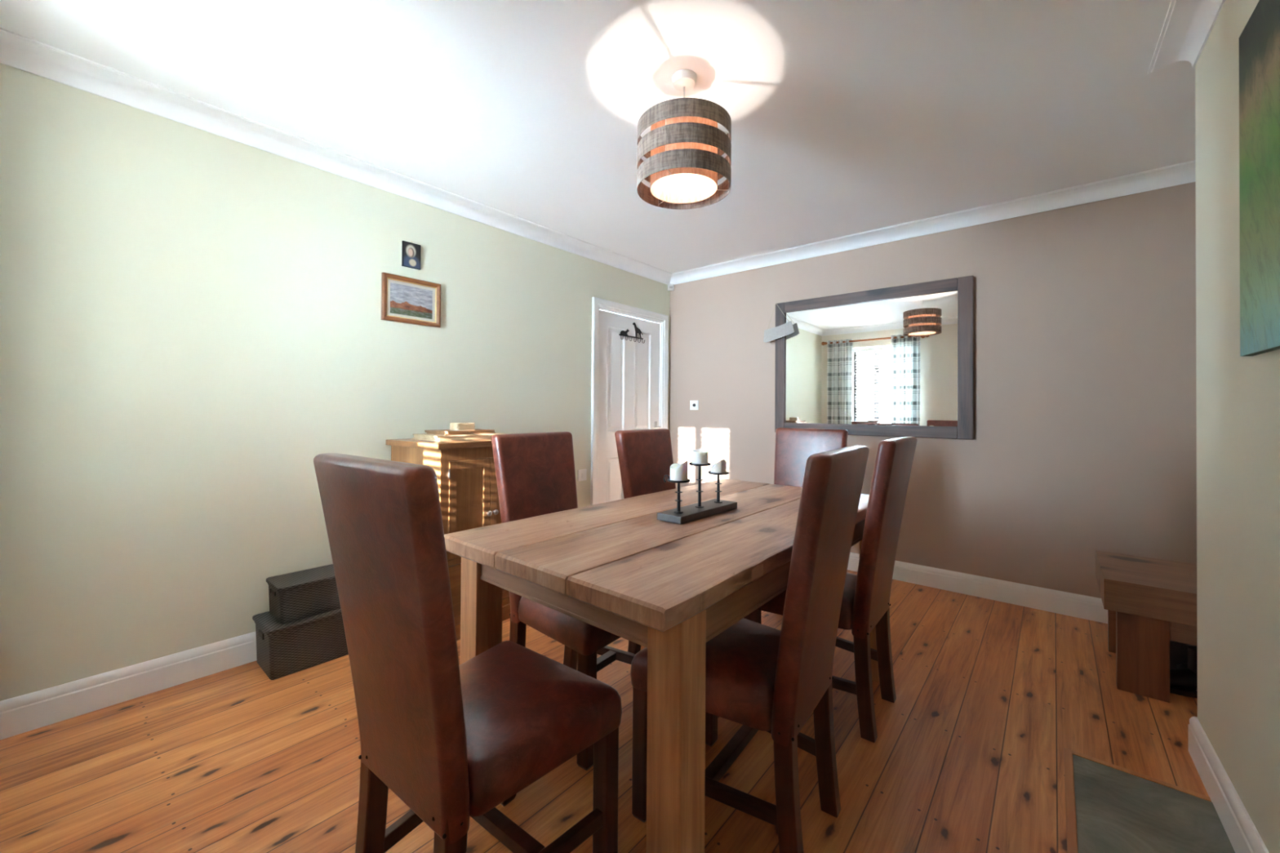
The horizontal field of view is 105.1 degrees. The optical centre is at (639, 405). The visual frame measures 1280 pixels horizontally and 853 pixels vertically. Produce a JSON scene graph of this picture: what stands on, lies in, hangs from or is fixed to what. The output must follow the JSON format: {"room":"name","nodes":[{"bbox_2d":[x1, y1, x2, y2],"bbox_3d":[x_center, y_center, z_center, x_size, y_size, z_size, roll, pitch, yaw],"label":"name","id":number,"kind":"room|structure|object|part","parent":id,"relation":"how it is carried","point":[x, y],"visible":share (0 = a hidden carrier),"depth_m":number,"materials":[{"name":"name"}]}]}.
{"room":"dining room","nodes":[
{"label":"dining room","id":0,"kind":"room"},
{"bbox_2d":[0,62,670,701],"bbox_3d":[-1.154,-0.037,3.007,0.120,2.392,4.285,0,-1,40],"label":"wall","id":1,"kind":"structure","parent":0,"point":[190,317],"depth_m":2.07,"materials":[{"name":"green paint"}]},
{"bbox_2d":[0,631,257,740],"bbox_3d":[-1.342,1.092,2.677,0.018,0.126,2.965,0,-1,40],"label":"baseboard","id":2,"kind":"structure","parent":1,"relation":"attached to","point":[20,714],"depth_m":1.88,"materials":[{"name":"white paint"}]},
{"bbox_2d":[0,26,671,284],"bbox_3d":[0.215,-1.194,2.065,3.190,0.075,3.985,0,-1,40],"label":"trim","id":3,"kind":"structure","parent":1,"relation":"attached to","point":[17,51],"depth_m":2.20,"materials":[{"name":"white paint"}]},
{"bbox_2d":[381,271,440,328],"bbox_3d":[-1.277,-0.587,2.750,0.022,0.254,0.325,0,-1,40],"label":"framed painting","id":4,"kind":"object","parent":1,"relation":"attached to","point":[405,300],"visible":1,"depth_m":2.74,"materials":[{"name":"brown wood"}]},
{"bbox_2d":[401,240,421,270],"bbox_3d":[-1.283,-0.849,2.750,0.012,0.151,0.101,0,-1,40],"label":"picture","id":5,"kind":"object","parent":1,"relation":"attached to","point":[411,252],"visible":1,"depth_m":2.74,"materials":[{"name":"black paint"}]},
{"bbox_2d":[577,469,586,481],"bbox_3d":[-0.441,0.531,3.747,0.013,0.086,0.086,0,-1,40],"label":"light switch","id":6,"kind":"object","parent":1,"relation":"attached to","point":[582,473],"visible":1,"depth_m":3.74,"materials":[{"name":"white plastic"}]},
{"bbox_2d":[590,297,668,505],"bbox_3d":[-0.098,0.167,4.220,0.166,2.023,0.967,0,-1,40],"label":"door","id":7,"kind":"structure","parent":1,"relation":"in","point":[629,379],"depth_m":4.11,"materials":[{"name":"white paint"}]},
{"bbox_2d":[618,322,644,342],"bbox_3d":[-0.061,-0.636,4.197,0.037,0.170,0.310,0,-1,40],"label":"hook rack","id":8,"kind":"object","parent":7,"relation":"attached to","point":[623,333],"visible":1,"depth_m":4.23,"materials":[{"name":"black metal"}]},
{"bbox_3d":[0.139,0.211,4.418,0.060,0.140,0.111,0,-1,40],"label":"handle","id":9,"kind":"part","parent":7,"relation":"part of","materials":[{"name":"metal"}]},
{"bbox_2d":[667,283,674,290],"bbox_3d":[0.286,-1.104,4.561,0.060,0.052,0.056,0,-1,-5],"label":"sensor","id":10,"kind":"object","parent":1,"relation":"attached to","point":[670,286],"visible":1,"depth_m":4.54,"materials":[{"name":"white plastic"}]},
{"bbox_2d":[0,0,1195,273],"bbox_3d":[0.300,-1.273,1.877,3.802,0.080,4.405,0,-1,40],"label":"ceiling","id":11,"kind":"structure","parent":0,"point":[848,117],"depth_m":1.91,"materials":[{"name":"white paint"}]},
{"bbox_2d":[636,69,731,209],"bbox_3d":[0.165,-1.021,1.839,0.350,0.426,0.350,0,-1,40],"label":"pendant lamp","id":12,"kind":"object","parent":11,"relation":"hanging from","point":[683,148],"visible":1,"depth_m":1.73,"materials":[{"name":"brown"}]},
{"bbox_3d":[0.165,-0.927,1.839,0.250,0.230,0.250,0,-1,40],"label":"lamp shade","id":13,"kind":"part","parent":12,"relation":"part of","materials":[{"name":"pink fabric"}]},
{"bbox_3d":[0.135,-0.928,1.836,0.287,0.235,0.295,0,-1,40],"label":"wire frame","id":14,"kind":"part","parent":12,"relation":"part of","materials":[{"name":"white metal"}]},
{"bbox_2d":[0,569,1208,852],"bbox_3d":[0.282,1.199,1.854,3.802,0.080,4.405,0,-1,40],"label":"floor","id":15,"kind":"structure","parent":0,"point":[967,756],"depth_m":1.59,"materials":[{"name":"brown wood"}]},
{"bbox_2d":[252,608,348,679],"bbox_3d":[-1.499,1.045,2.271,0.257,0.210,0.434,0,-1,40],"label":"wicker basket","id":16,"kind":"object","parent":15,"relation":"on","point":[282,650],"visible":0.65,"depth_m":2.13,"materials":[{"name":"black wicker"}]},
{"bbox_3d":[-1.498,0.948,2.272,0.257,0.016,0.434,0,-1,40],"label":"basket lid","id":17,"kind":"part","parent":16,"relation":"part of","materials":[{"name":"black wicker"}]},
{"bbox_2d":[266,564,340,623],"bbox_3d":[-1.505,0.861,2.282,0.208,0.158,0.349,0,-1,40],"label":"wicker basket","id":18,"kind":"object","parent":16,"relation":"on","point":[305,593],"visible":0.64,"depth_m":2.18,"materials":[{"name":"black wicker"}]},
{"bbox_3d":[-1.504,0.790,2.283,0.208,0.016,0.349,0,-1,40],"label":"basket lid","id":19,"kind":"part","parent":18,"relation":"part of","materials":[{"name":"black wicker"}]},
{"bbox_2d":[386,438,510,640],"bbox_3d":[-0.968,0.671,2.708,0.502,0.975,0.630,0,-1,36],"label":"base cabinet","id":20,"kind":"object","parent":15,"relation":"on","point":[465,472],"visible":0.41,"depth_m":2.46,"materials":[{"name":"brown wood"}]},
{"bbox_2d":[412,437,491,441],"bbox_3d":[-0.993,0.179,2.711,0.290,0.006,0.400,0,-1,39],"label":"placemat","id":21,"kind":"object","parent":20,"relation":"on","point":[412,437],"visible":0.49,"depth_m":2.56,"materials":[{"name":"brown wood"}]},
{"bbox_2d":[413,436,491,439],"bbox_3d":[-0.991,0.172,2.720,0.290,0.006,0.400,0,-1,41],"label":"placemat","id":22,"kind":"object","parent":21,"relation":"on","point":[414,437],"visible":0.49,"depth_m":2.57,"materials":[{"name":"brown wood"}]},
{"bbox_2d":[413,435,493,438],"bbox_3d":[-0.991,0.165,2.720,0.290,0.006,0.400,0,-1,43],"label":"placemat","id":23,"kind":"object","parent":22,"relation":"on","point":[414,435],"visible":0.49,"depth_m":2.58,"materials":[{"name":"brown wood"}]},
{"bbox_2d":[413,432,506,437],"bbox_3d":[-0.992,0.158,2.709,0.290,0.006,0.400,0,-1,43],"label":"placemat","id":24,"kind":"object","parent":23,"relation":"on","point":[417,434],"visible":0.62,"depth_m":2.59,"materials":[{"name":"brown wood"}]},
{"bbox_2d":[426,432,495,435],"bbox_3d":[-0.989,0.151,2.713,0.220,0.006,0.290,0,-1,43],"label":"placemat","id":25,"kind":"object","parent":24,"relation":"on","point":[427,433],"visible":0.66,"depth_m":2.62,"materials":[{"name":"brown wood"}]},
{"bbox_2d":[425,431,494,434],"bbox_3d":[-0.993,0.144,2.712,0.220,0.006,0.290,0,-1,37],"label":"placemat","id":26,"kind":"object","parent":25,"relation":"on","point":[425,431],"visible":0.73,"depth_m":2.62,"materials":[{"name":"brown wood"}]},
{"bbox_2d":[424,428,494,432],"bbox_3d":[-0.993,0.137,2.705,0.220,0.006,0.290,0,-1,36],"label":"placemat","id":27,"kind":"object","parent":26,"relation":"on","point":[437,430],"visible":0.79,"depth_m":2.63,"materials":[{"name":"brown wood"}]},
{"bbox_2d":[449,428,475,430],"bbox_3d":[-0.973,0.130,2.688,0.096,0.006,0.096,0,-1,43],"label":"coaster","id":28,"kind":"object","parent":27,"relation":"on","point":[450,428],"visible":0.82,"depth_m":2.66,"materials":[{"name":"brown wood"}]},
{"bbox_2d":[449,427,474,429],"bbox_3d":[-0.976,0.123,2.684,0.096,0.006,0.096,0,-1,42],"label":"coaster","id":29,"kind":"object","parent":28,"relation":"on","point":[450,428],"visible":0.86,"depth_m":2.65,"materials":[{"name":"brown wood"}]},
{"bbox_2d":[449,426,475,427],"bbox_3d":[-0.972,0.117,2.682,0.096,0.006,0.096,0,-1,39],"label":"coaster","id":30,"kind":"object","parent":29,"relation":"on","point":[450,426],"visible":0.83,"depth_m":2.65,"materials":[{"name":"brown wood"}]},
{"bbox_2d":[449,425,475,426],"bbox_3d":[-0.972,0.110,2.683,0.096,0.006,0.096,0,-1,40],"label":"coaster","id":31,"kind":"object","parent":30,"relation":"on","point":[450,425],"visible":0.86,"depth_m":2.65,"materials":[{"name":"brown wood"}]},
{"bbox_2d":[449,423,474,425],"bbox_3d":[-0.976,0.103,2.684,0.096,0.006,0.096,0,-1,44],"label":"coaster","id":32,"kind":"object","parent":31,"relation":"on","point":[450,424],"visible":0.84,"depth_m":2.66,"materials":[{"name":"brown wood"}]},
{"bbox_2d":[449,422,475,424],"bbox_3d":[-0.972,0.097,2.684,0.096,0.006,0.096,0,-1,42],"label":"coaster","id":33,"kind":"object","parent":32,"relation":"on","point":[450,423],"visible":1,"depth_m":2.65,"materials":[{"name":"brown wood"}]},
{"bbox_3d":[-0.866,0.513,2.487,0.018,0.477,0.238,0,-1,36],"label":"cabinet door","id":34,"kind":"part","parent":20,"relation":"part of","materials":[{"name":"brown wood"}]},
{"bbox_3d":[-0.801,0.648,2.587,0.022,0.870,0.570,0,-1,36],"label":"frame","id":35,"kind":"part","parent":20,"relation":"part of","materials":[{"name":"brown wood"}]},
{"bbox_3d":[-0.799,0.917,2.582,0.019,0.254,0.480,0,-1,36],"label":"drawer","id":36,"kind":"part","parent":20,"relation":"part of","materials":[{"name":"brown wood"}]},
{"bbox_3d":[-0.788,0.561,2.554,0.030,0.029,0.029,0,-1,36],"label":"knob","id":37,"kind":"part","parent":20,"relation":"part of","materials":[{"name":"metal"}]},
{"bbox_3d":[-0.725,0.516,2.683,0.018,0.477,0.238,0,-1,36],"label":"cabinet door","id":38,"kind":"part","parent":20,"relation":"part of","materials":[{"name":"brown wood"}]},
{"bbox_3d":[-0.765,0.561,2.587,0.030,0.029,0.029,0,-1,36],"label":"knob","id":39,"kind":"part","parent":20,"relation":"part of","materials":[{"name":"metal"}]},
{"bbox_2d":[313,453,622,852],"bbox_3d":[-0.379,0.626,1.131,0.453,1.043,0.541,0,-1,37],"label":"dining chair","id":40,"kind":"object","parent":15,"relation":"on","point":[455,743],"visible":1,"depth_m":0.97,"materials":[{"name":"leather"}]},
{"bbox_3d":[-0.600,0.946,1.084,0.043,0.400,0.072,0,-1,37],"label":"leg","id":41,"kind":"part","parent":40,"relation":"part of","materials":[{"name":"brown wood"}]},
{"bbox_3d":[-0.496,0.451,0.975,0.404,0.697,0.149,0,-1,37],"label":"backrest","id":42,"kind":"part","parent":40,"relation":"part of","materials":[{"name":"leather"}]},
{"bbox_3d":[-0.362,0.946,0.905,0.043,0.400,0.072,0,-1,37],"label":"leg","id":43,"kind":"part","parent":40,"relation":"part of","materials":[{"name":"brown wood"}]},
{"bbox_3d":[-0.392,0.968,1.434,0.046,0.366,0.046,0,-1,37],"label":"leg","id":44,"kind":"part","parent":40,"relation":"part of","materials":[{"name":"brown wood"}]},
{"bbox_3d":[-0.336,0.726,1.189,0.453,0.116,0.394,0,-1,37],"label":"seat","id":45,"kind":"part","parent":40,"relation":"part of","materials":[{"name":"leather"}]},
{"bbox_3d":[-0.084,0.968,1.203,0.046,0.366,0.046,0,-1,37],"label":"leg","id":46,"kind":"part","parent":40,"relation":"part of","materials":[{"name":"brown wood"}]},
{"bbox_2d":[491,431,635,770],"bbox_3d":[-0.245,0.634,1.876,0.541,1.043,0.453,0,-1,37],"label":"dining chair","id":47,"kind":"object","parent":15,"relation":"on","point":[535,472],"visible":0.47,"depth_m":1.88,"materials":[{"name":"leather"}]},
{"bbox_3d":[-0.470,0.954,1.853,0.072,0.400,0.043,0,-1,37],"label":"leg","id":48,"kind":"part","parent":47,"relation":"part of","materials":[{"name":"brown wood"}]},
{"bbox_3d":[-0.401,0.461,1.994,0.149,0.697,0.404,0,-1,37],"label":"backrest","id":49,"kind":"part","parent":47,"relation":"part of","materials":[{"name":"leather"}]},
{"bbox_3d":[-0.187,0.733,1.831,0.394,0.116,0.453,0,-1,37],"label":"seat","id":50,"kind":"part","parent":47,"relation":"part of","materials":[{"name":"leather"}]},
{"bbox_3d":[-0.292,0.957,2.091,0.072,0.400,0.043,0,-1,37],"label":"leg","id":51,"kind":"part","parent":47,"relation":"part of","materials":[{"name":"brown wood"}]},
{"bbox_3d":[-0.171,0.970,1.576,0.046,0.366,0.046,0,-1,37],"label":"leg","id":52,"kind":"part","parent":47,"relation":"part of","materials":[{"name":"brown wood"}]},
{"bbox_2d":[444,479,879,852],"bbox_3d":[0.249,0.773,1.790,0.834,0.771,1.617,0,-1,40],"label":"dining table","id":53,"kind":"object","parent":15,"relation":"on","point":[667,588],"visible":0.72,"depth_m":1.20,"materials":[{"name":"brown wood"}]},
{"bbox_3d":[-0.483,0.789,1.489,0.086,0.724,0.090,0,-1,40],"label":"leg","id":54,"kind":"part","parent":53,"relation":"part of","materials":[{"name":"brown wood"}]},
{"bbox_3d":[0.075,0.788,1.018,0.086,0.724,0.090,0,-1,40],"label":"leg","id":55,"kind":"part","parent":53,"relation":"part of","materials":[{"name":"brown wood"}]},
{"bbox_2d":[657,462,737,524],"bbox_3d":[0.208,0.296,1.758,0.115,0.182,0.360,0,-1,41],"label":"candle holder","id":56,"kind":"object","parent":53,"relation":"on","point":[680,515],"visible":0.8,"depth_m":1.72,"materials":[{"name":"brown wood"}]},
{"bbox_2d":[662,475,689,483],"bbox_3d":[0.121,0.252,1.667,0.103,0.027,0.077,0,-1,40],"label":"cup","id":57,"kind":"object","parent":56,"relation":"on","point":[668,479],"depth_m":1.63,"materials":[{"name":"black metal"}]},
{"bbox_2d":[670,461,687,480],"bbox_3d":[0.132,0.219,1.659,0.060,0.068,0.060,0,-1,40],"label":"pillar candle","id":58,"kind":"object","parent":56,"relation":"on","point":[678,472],"visible":0.98,"depth_m":1.64,"materials":[{"name":"white wax"}]},
{"bbox_2d":[691,448,707,464],"bbox_3d":[0.214,0.182,1.754,0.058,0.053,0.058,0,-1,40],"label":"pillar candle","id":59,"kind":"object","parent":56,"relation":"on","point":[700,456],"visible":0.97,"depth_m":1.73,"materials":[{"name":"white wax"}]},
{"bbox_2d":[688,462,710,466],"bbox_3d":[0.214,0.208,1.754,0.077,0.007,0.077,0,-1,41],"label":"cup","id":60,"kind":"object","parent":56,"relation":"on","point":[708,464],"depth_m":1.72,"materials":[{"name":"black metal"}]},
{"bbox_2d":[711,459,726,473],"bbox_3d":[0.296,0.227,1.847,0.058,0.053,0.058,0,-1,40],"label":"pillar candle","id":61,"kind":"object","parent":56,"relation":"on","point":[720,467],"visible":0.99,"depth_m":1.82,"materials":[{"name":"white wax"}]},
{"bbox_2d":[708,471,728,475],"bbox_3d":[0.296,0.253,1.847,0.077,0.007,0.077,0,-1,41],"label":"cup","id":62,"kind":"object","parent":56,"relation":"on","point":[709,472],"depth_m":1.82,"materials":[{"name":"black metal"}]},
{"bbox_3d":[0.994,0.805,2.107,0.086,0.724,0.045,0,-1,40],"label":"leg","id":63,"kind":"part","parent":53,"relation":"part of","materials":[{"name":"brown wood"}]},
{"bbox_2d":[614,428,746,653],"bbox_3d":[0.208,0.641,2.296,0.541,1.043,0.453,0,-1,38],"label":"dining chair","id":64,"kind":"object","parent":15,"relation":"on","point":[645,456],"visible":0.16,"depth_m":2.36,"materials":[{"name":"leather"}]},
{"bbox_3d":[-0.017,0.961,2.277,0.072,0.400,0.043,0,-1,38],"label":"leg","id":65,"kind":"part","parent":64,"relation":"part of","materials":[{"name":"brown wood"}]},
{"bbox_3d":[0.054,0.468,2.417,0.149,0.697,0.404,0,-1,38],"label":"backrest","id":66,"kind":"part","parent":64,"relation":"part of","materials":[{"name":"leather"}]},
{"bbox_2d":[630,445,869,852],"bbox_3d":[0.318,0.634,1.397,0.541,1.043,0.453,0,-1,37],"label":"dining chair","id":67,"kind":"object","parent":15,"relation":"on","point":[758,677],"visible":0.91,"depth_m":1.23,"materials":[{"name":"leather"}]},
{"bbox_3d":[0.009,0.970,1.382,0.046,0.366,0.046,0,-1,37],"label":"leg","id":68,"kind":"part","parent":67,"relation":"part of","materials":[{"name":"brown wood"}]},
{"bbox_3d":[0.258,0.732,1.440,0.394,0.116,0.453,0,-1,37],"label":"seat","id":69,"kind":"part","parent":67,"relation":"part of","materials":[{"name":"leather"}]},
{"bbox_3d":[0.239,0.974,1.691,0.046,0.366,0.046,0,-1,37],"label":"leg","id":70,"kind":"part","parent":67,"relation":"part of","materials":[{"name":"brown wood"}]},
{"bbox_3d":[0.360,0.953,1.175,0.072,0.400,0.043,0,-1,37],"label":"leg","id":71,"kind":"part","parent":67,"relation":"part of","materials":[{"name":"brown wood"}]},
{"bbox_3d":[0.477,0.461,1.281,0.149,0.697,0.404,0,-1,37],"label":"backrest","id":72,"kind":"part","parent":67,"relation":"part of","materials":[{"name":"leather"}]},
{"bbox_3d":[0.538,0.957,1.414,0.072,0.400,0.043,0,-1,37],"label":"leg","id":73,"kind":"part","parent":67,"relation":"part of","materials":[{"name":"brown wood"}]},
{"bbox_2d":[773,427,848,487],"bbox_3d":[0.807,0.648,2.590,0.453,1.043,0.541,0,-1,40],"label":"dining chair","id":74,"kind":"object","parent":15,"relation":"on","point":[793,446],"visible":0.16,"depth_m":2.77,"materials":[{"name":"leather"}]},
{"bbox_2d":[746,436,916,742],"bbox_3d":[0.761,0.642,1.950,0.541,1.043,0.453,0,-1,39],"label":"dining chair","id":75,"kind":"object","parent":15,"relation":"on","point":[865,602],"visible":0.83,"depth_m":1.73,"materials":[{"name":"leather"}]},
{"bbox_3d":[0.452,0.978,1.947,0.046,0.366,0.046,0,-1,39],"label":"leg","id":76,"kind":"part","parent":75,"relation":"part of","materials":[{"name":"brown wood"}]},
{"bbox_3d":[0.703,0.740,1.996,0.394,0.116,0.453,0,-1,39],"label":"seat","id":77,"kind":"part","parent":75,"relation":"part of","materials":[{"name":"leather"}]},
{"bbox_3d":[0.794,0.962,1.727,0.072,0.400,0.043,0,-1,39],"label":"leg","id":78,"kind":"part","parent":75,"relation":"part of","materials":[{"name":"brown wood"}]},
{"bbox_3d":[0.915,0.469,1.829,0.149,0.697,0.404,0,-1,39],"label":"backrest","id":79,"kind":"part","parent":75,"relation":"part of","materials":[{"name":"leather"}]},
{"bbox_3d":[0.981,0.965,1.959,0.072,0.400,0.043,0,-1,39],"label":"leg","id":80,"kind":"part","parent":75,"relation":"part of","materials":[{"name":"brown wood"}]},
{"bbox_2d":[1095,550,1197,702],"bbox_3d":[2.357,0.951,2.058,0.626,0.450,0.562,0,-1,40],"label":"wooden bench","id":81,"kind":"object","parent":15,"relation":"on","point":[1150,603],"visible":0.7,"depth_m":1.99,"materials":[{"name":"brown wood"}]},
{"bbox_3d":[2.314,1.017,2.314,0.150,0.322,0.045,0,-1,40],"label":"leg","id":82,"kind":"part","parent":81,"relation":"part of","materials":[{"name":"brown wood"}]},
{"bbox_3d":[2.047,1.012,1.997,0.150,0.322,0.045,0,-1,40],"label":"leg","id":83,"kind":"part","parent":81,"relation":"part of","materials":[{"name":"brown wood"}]},
{"bbox_3d":[2.202,0.889,1.867,0.254,0.076,0.036,0,-1,40],"label":"rail","id":84,"kind":"part","parent":81,"relation":"part of","materials":[{"name":"brown wood"}]},
{"bbox_2d":[1063,747,1235,852],"bbox_3d":[1.119,1.153,1.006,0.358,0.008,1.407,0,-1,40],"label":"hearth","id":85,"kind":"object","parent":15,"relation":"on","point":[1119,810],"visible":1,"depth_m":1.39,"materials":[{"name":"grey stone"}]},
{"bbox_2d":[1169,640,1196,668],"bbox_3d":[2.426,1.065,2.183,0.180,0.225,0.060,0,-1,42],"label":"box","id":86,"kind":"object","parent":15,"relation":"on","point":[1178,651],"visible":0.02,"depth_m":2.18,"materials":[{"name":"black"}]},
{"bbox_2d":[1169,645,1197,698],"bbox_3d":[2.220,1.082,2.016,0.282,0.185,0.092,0,-1,30],"label":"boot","id":87,"kind":"object","parent":15,"relation":"on","point":[1183,681],"visible":0.31,"depth_m":1.99,"materials":[{"name":"black leather"}]},
{"bbox_2d":[668,182,1196,598],"bbox_3d":[1.673,-0.012,3.502,3.802,2.392,0.120,0,-1,40],"label":"wall","id":88,"kind":"structure","parent":0,"point":[1084,442],"depth_m":2.88,"materials":[{"name":"beige paint"}]},
{"bbox_2d":[689,400,698,409],"bbox_3d":[0.485,-0.005,4.412,0.086,0.086,0.020,0,-1,40],"label":"light switch","id":89,"kind":"object","parent":88,"relation":"attached to","point":[694,405],"visible":1,"depth_m":4.41,"materials":[{"name":"white plastic"}]},
{"bbox_2d":[774,275,973,439],"bbox_3d":[1.583,-0.301,3.480,1.308,1.024,0.034,0,-1,40],"label":"wall mirror","id":90,"kind":"object","parent":88,"relation":"attached to","point":[898,361],"visible":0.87,"depth_m":3.40,"materials":[{"name":"clear glass"}]},
{"bbox_2d":[763,302,794,342],"bbox_3d":[1.094,-0.656,3.842,0.242,0.319,0.047,0,-1,32],"label":"plaque","id":91,"kind":"object","parent":90,"relation":"hanging from","point":[771,334],"visible":1,"depth_m":3.82,"materials":[{"name":"white wood"}]},
{"bbox_3d":[1.572,0.172,3.471,1.147,0.078,0.017,0,-1,40],"label":"frame rail","id":92,"kind":"part","parent":90,"relation":"part of","materials":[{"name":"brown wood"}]},
{"bbox_3d":[1.579,-0.773,3.480,1.147,0.079,0.017,0,-1,40],"label":"frame rail","id":93,"kind":"part","parent":90,"relation":"part of","materials":[{"name":"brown wood"}]},
{"bbox_2d":[847,551,1107,623],"bbox_3d":[1.621,1.120,3.439,3.562,0.126,0.018,0,-1,40],"label":"baseboard","id":94,"kind":"structure","parent":88,"relation":"attached to","point":[1078,606],"depth_m":2.96,"materials":[{"name":"white paint"}]},
{"bbox_2d":[1195,0,1279,852],"bbox_3d":[1.095,-0.045,0.300,0.554,2.392,3.051,0,-1,40],"label":"wall","id":95,"kind":"structure","parent":0,"point":[1237,397],"depth_m":1.34,"materials":[{"name":"beige paint"}]},
{"bbox_2d":[670,0,1225,284],"bbox_3d":[0.357,-1.194,1.944,3.562,0.075,3.987,0,-1,40],"label":"trim","id":96,"kind":"structure","parent":95,"relation":"attached to","point":[1188,24],"depth_m":2.77,"materials":[{"name":"white paint"}]},
{"bbox_2d":[1187,716,1269,852],"bbox_3d":[1.137,1.089,0.456,0.452,0.126,2.769,0,-1,40],"label":"baseboard","id":97,"kind":"structure","parent":95,"relation":"attached to","point":[1243,836],"depth_m":1.36,"materials":[{"name":"white paint"}]},
{"bbox_2d":[1239,0,1279,356],"bbox_3d":[1.185,-0.531,0.817,0.022,0.803,1.045,0,-1,39],"label":"print","id":98,"kind":"object","parent":95,"relation":"attached to","point":[1260,39],"visible":1,"depth_m":1.12,"materials":[{"name":"fabric"}]},
{"bbox_3d":[1.185,-0.531,0.816,0.020,0.803,1.045,0,-1,39],"label":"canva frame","id":99,"kind":"part","parent":98,"relation":"part of","materials":[{"name":"fabric"}]}
]}

